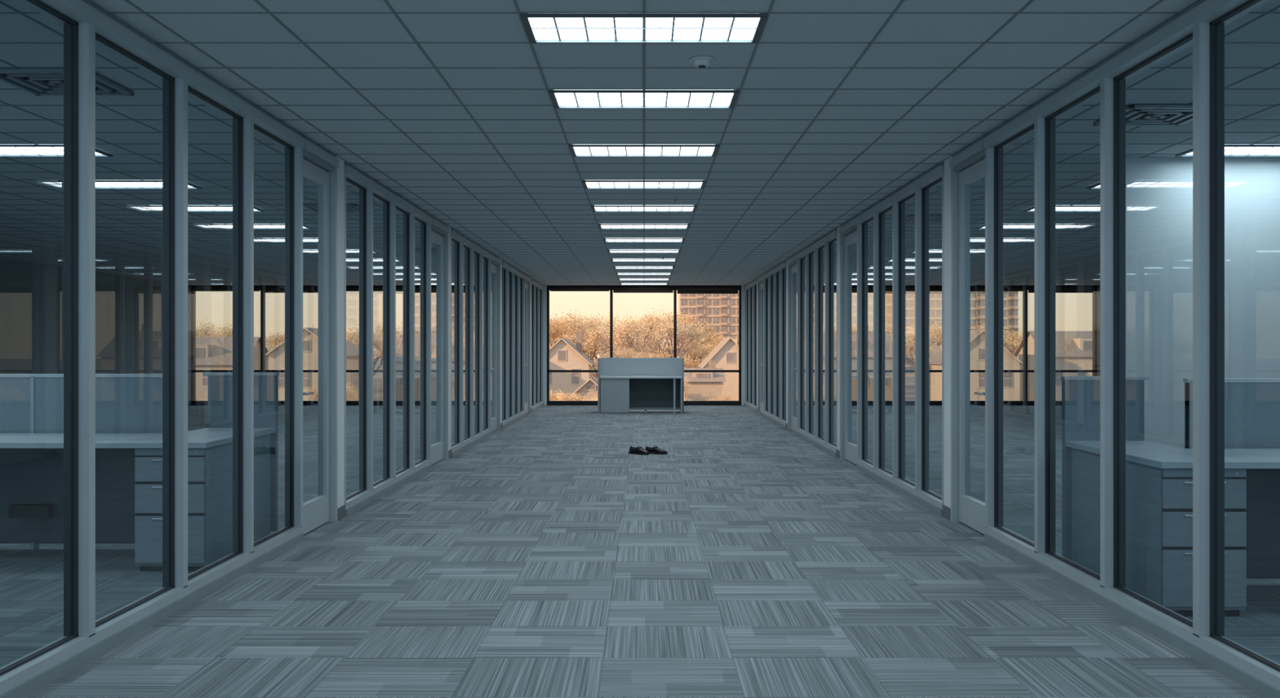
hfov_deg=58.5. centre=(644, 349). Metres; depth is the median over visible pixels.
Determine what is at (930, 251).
ceiling light
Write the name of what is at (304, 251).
ceiling light
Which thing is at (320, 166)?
door
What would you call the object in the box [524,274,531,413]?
door
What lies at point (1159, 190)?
wall
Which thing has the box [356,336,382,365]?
tree
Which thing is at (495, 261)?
door
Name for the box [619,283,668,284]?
ceiling light
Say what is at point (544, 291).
wall
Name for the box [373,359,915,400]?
ground
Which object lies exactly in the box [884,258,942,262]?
ceiling light
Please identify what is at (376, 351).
tree
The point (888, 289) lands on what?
window
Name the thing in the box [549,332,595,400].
house
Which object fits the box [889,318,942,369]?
tree
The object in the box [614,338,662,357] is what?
tree
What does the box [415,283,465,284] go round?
ceiling light
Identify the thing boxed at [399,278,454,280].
ceiling light
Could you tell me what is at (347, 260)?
ceiling light
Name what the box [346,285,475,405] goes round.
window
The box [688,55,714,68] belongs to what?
smoke detector
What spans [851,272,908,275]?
ceiling light
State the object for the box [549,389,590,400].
bush
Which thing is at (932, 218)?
ceiling vent
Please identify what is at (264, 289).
window
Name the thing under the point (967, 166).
door
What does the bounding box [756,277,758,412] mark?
trim
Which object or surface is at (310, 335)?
house
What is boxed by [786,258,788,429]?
trim
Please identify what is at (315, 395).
tree
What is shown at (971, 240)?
ceiling light
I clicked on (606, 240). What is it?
ceiling light
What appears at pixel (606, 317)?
tree
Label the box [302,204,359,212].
ceiling vent
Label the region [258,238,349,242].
ceiling light
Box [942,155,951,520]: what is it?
trim
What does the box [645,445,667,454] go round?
shoe
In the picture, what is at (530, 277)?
trim
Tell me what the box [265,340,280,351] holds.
tree
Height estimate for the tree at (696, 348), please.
9.390 m
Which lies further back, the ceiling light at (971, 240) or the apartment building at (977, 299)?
the apartment building at (977, 299)
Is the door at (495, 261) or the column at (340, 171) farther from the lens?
the door at (495, 261)
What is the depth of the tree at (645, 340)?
225.27 m
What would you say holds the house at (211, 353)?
on the ground
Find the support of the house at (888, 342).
on the ground
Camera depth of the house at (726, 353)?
118.00 m
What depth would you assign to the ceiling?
7.23 m
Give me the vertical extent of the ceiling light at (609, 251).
0.014 m
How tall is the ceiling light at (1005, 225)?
0.014 m
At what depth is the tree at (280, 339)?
167.04 m
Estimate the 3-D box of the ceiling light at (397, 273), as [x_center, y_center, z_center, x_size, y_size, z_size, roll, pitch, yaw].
[-4.420,-1.417,21.610,1.050,0.014,0.420,0,0,0]
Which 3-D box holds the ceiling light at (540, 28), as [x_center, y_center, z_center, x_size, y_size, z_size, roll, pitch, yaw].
[0.000,-1.417,5.060,1.050,0.014,0.420,0,0,0]
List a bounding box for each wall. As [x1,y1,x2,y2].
[0,0,543,697]
[542,285,745,405]
[744,0,1279,697]
[1097,284,1100,376]
[1125,157,1279,448]
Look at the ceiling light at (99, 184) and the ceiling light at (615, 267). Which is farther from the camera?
the ceiling light at (615, 267)
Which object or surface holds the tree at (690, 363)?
on the ground
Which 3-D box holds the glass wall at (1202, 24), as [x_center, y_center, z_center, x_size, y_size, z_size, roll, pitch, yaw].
[2.325,-0.077,14.730,0.150,2.694,22.059,0,0,0]
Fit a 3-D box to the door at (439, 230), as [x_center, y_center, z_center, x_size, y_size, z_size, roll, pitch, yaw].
[-2.325,-0.077,12.697,0.160,2.694,1.015,0,0,0]
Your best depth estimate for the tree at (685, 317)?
163.63 m
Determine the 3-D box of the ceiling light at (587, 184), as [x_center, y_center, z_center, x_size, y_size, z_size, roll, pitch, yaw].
[0.000,-1.417,9.850,1.050,0.014,0.420,0,0,0]
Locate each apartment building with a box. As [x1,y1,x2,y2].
[414,293,475,334]
[678,289,824,366]
[884,291,1018,375]
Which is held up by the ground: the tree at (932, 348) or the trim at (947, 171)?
the tree at (932, 348)
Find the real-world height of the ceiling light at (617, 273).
0.014 m
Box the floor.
[0,405,1279,697]
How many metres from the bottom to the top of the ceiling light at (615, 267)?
0.014 m
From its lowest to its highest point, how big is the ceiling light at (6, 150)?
0.014 m
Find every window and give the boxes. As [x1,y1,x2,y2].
[191,285,318,405]
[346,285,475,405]
[546,285,741,405]
[813,285,942,405]
[969,285,1097,405]
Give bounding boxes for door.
[283,135,338,533]
[419,215,448,464]
[490,253,501,431]
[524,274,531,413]
[756,274,763,413]
[786,253,797,431]
[839,215,868,464]
[949,135,1004,533]
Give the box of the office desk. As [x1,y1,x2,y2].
[597,357,684,413]
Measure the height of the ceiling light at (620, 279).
0.014 m
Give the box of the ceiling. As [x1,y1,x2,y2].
[0,0,1279,285]
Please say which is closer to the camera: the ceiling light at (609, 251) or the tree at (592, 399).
the ceiling light at (609, 251)
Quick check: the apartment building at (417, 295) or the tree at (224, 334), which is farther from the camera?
the apartment building at (417, 295)
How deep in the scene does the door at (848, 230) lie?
13.07 m
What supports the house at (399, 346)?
on the ground
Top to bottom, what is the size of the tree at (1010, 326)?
12.035 m
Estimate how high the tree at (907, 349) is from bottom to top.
11.474 m
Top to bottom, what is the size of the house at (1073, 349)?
10.300 m
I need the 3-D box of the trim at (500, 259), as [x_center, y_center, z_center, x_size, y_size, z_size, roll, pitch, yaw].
[-2.330,-0.077,18.101,0.140,2.694,0.218,0,0,0]
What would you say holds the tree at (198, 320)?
on the ground
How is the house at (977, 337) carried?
on the ground
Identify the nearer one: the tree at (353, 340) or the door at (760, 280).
the door at (760, 280)
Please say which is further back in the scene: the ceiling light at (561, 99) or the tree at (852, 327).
the tree at (852, 327)
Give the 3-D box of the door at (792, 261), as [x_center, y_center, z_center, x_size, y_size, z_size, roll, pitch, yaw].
[2.325,-0.077,17.477,0.160,2.694,1.015,0,0,0]
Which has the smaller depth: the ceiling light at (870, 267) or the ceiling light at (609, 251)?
the ceiling light at (609, 251)
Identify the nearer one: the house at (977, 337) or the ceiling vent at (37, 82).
the ceiling vent at (37, 82)
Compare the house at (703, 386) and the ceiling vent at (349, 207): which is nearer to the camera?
the ceiling vent at (349, 207)
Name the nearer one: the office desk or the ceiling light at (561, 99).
the ceiling light at (561, 99)
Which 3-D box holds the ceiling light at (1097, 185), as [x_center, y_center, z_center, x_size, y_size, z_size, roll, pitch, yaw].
[4.420,-1.417,9.850,1.050,0.014,0.420,0,0,0]
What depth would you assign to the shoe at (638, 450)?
13.77 m
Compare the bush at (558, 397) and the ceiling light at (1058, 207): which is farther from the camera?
the bush at (558, 397)
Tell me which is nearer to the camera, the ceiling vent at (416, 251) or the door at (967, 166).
the door at (967, 166)
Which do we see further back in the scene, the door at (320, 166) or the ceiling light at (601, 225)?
the ceiling light at (601, 225)
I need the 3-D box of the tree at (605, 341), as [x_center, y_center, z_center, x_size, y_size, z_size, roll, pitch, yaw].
[-6.093,1.933,155.678,14.148,11.674,13.585,0,0,0]
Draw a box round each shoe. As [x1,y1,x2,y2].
[628,445,648,454]
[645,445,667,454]
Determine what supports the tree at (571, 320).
on the ground
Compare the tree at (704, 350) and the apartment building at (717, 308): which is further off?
the apartment building at (717, 308)
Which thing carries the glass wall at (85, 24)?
on the floor
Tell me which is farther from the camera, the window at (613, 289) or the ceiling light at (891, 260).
the window at (613, 289)
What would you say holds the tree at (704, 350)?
on the ground
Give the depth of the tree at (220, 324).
197.02 m
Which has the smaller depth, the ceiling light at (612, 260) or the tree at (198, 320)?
the ceiling light at (612, 260)
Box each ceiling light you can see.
[0,144,112,156]
[57,180,201,188]
[144,204,265,211]
[208,223,312,228]
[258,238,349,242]
[302,249,378,253]
[346,258,403,262]
[357,266,420,268]
[379,272,436,275]
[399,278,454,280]
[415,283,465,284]
[520,13,768,43]
[548,89,739,108]
[568,144,719,156]
[582,180,706,188]
[591,204,697,211]
[597,223,690,228]
[603,238,684,242]
[607,249,680,253]
[610,258,677,262]
[613,266,674,268]
[616,272,671,275]
[617,278,670,280]
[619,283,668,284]
[822,283,872,284]
[833,278,888,280]
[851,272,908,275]
[867,266,930,268]
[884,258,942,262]
[909,249,985,253]
[938,238,1029,242]
[975,223,1079,228]
[1022,204,1100,211]
[1086,182,1100,188]
[1175,144,1279,156]
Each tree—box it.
[195,316,232,337]
[195,320,205,337]
[197,324,231,337]
[265,329,284,349]
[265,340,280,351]
[306,382,359,400]
[346,315,403,376]
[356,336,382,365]
[373,345,382,361]
[435,323,475,334]
[549,308,617,359]
[549,313,593,346]
[549,320,648,380]
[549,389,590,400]
[563,309,644,366]
[582,395,597,400]
[586,345,603,362]
[592,344,658,369]
[602,310,715,357]
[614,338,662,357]
[626,307,724,357]
[642,340,671,356]
[645,347,700,368]
[659,335,715,367]
[684,378,690,393]
[685,347,710,361]
[700,331,728,355]
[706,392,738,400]
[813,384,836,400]
[822,321,906,337]
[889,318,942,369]
[891,329,915,359]
[905,342,937,365]
[930,320,1009,350]
[977,325,1022,354]
[1003,326,1022,351]
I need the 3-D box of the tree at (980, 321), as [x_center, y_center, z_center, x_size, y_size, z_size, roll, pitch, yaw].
[57.854,1.455,201.988,15.307,12.631,14.698,0,0,-45]
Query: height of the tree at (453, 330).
12.330 m
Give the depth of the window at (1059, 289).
25.72 m
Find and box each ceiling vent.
[0,68,133,95]
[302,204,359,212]
[414,248,436,253]
[833,253,868,257]
[905,214,942,222]
[1093,104,1192,125]
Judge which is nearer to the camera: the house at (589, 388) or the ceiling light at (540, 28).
the ceiling light at (540, 28)
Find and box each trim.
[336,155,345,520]
[447,226,451,458]
[499,258,502,429]
[529,277,531,412]
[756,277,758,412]
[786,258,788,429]
[836,226,840,458]
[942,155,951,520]
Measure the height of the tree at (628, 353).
8.431 m
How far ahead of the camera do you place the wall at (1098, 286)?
25.61 m
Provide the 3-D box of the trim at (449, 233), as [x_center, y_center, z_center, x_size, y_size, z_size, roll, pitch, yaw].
[-2.330,-0.077,13.321,0.140,2.694,0.218,0,0,0]
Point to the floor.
(544, 557)
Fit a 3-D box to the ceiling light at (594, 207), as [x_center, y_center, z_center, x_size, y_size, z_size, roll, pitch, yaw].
[0.000,-1.417,11.530,1.050,0.014,0.420,0,0,0]
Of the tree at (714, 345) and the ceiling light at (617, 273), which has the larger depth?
the tree at (714, 345)
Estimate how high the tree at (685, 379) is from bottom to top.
5.826 m
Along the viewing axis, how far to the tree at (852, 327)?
192.15 m
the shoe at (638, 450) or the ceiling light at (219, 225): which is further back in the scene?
the shoe at (638, 450)
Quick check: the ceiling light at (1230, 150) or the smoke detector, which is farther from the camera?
the ceiling light at (1230, 150)
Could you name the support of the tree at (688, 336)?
on the ground
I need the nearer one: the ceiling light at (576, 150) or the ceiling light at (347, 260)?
the ceiling light at (576, 150)
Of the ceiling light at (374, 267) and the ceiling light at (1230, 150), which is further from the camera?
the ceiling light at (374, 267)
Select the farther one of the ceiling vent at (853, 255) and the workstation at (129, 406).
the ceiling vent at (853, 255)
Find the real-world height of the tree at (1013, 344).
11.257 m
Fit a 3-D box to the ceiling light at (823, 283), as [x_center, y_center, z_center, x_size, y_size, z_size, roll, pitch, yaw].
[4.420,-1.417,24.970,1.050,0.014,0.420,0,0,0]
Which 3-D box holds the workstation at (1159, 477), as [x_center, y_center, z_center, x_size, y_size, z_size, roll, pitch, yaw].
[3.792,0.714,6.013,2.735,1.112,1.285,0,0,0]
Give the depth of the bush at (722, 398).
91.79 m
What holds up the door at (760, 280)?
in the glass wall at (1202, 24)
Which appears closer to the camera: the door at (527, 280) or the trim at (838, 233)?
the trim at (838, 233)
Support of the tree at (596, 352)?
on the ground
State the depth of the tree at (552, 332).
157.32 m
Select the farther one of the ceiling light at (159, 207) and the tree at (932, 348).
the tree at (932, 348)
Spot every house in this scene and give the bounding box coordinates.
[195,329,268,400]
[265,327,359,400]
[395,328,475,400]
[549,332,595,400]
[570,377,597,400]
[684,360,726,400]
[697,330,738,400]
[813,324,892,400]
[928,323,1022,400]
[1013,331,1092,400]
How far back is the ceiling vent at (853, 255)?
17.27 m
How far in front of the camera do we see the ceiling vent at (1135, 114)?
6.88 m
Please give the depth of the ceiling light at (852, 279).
23.45 m
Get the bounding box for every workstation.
[0,372,279,571]
[1060,376,1279,616]
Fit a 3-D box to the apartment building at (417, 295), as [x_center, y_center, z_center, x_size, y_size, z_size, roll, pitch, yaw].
[-50.000,-5.390,308.550,24.200,26.680,18.900,0,0,0]
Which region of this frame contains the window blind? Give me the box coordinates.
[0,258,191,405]

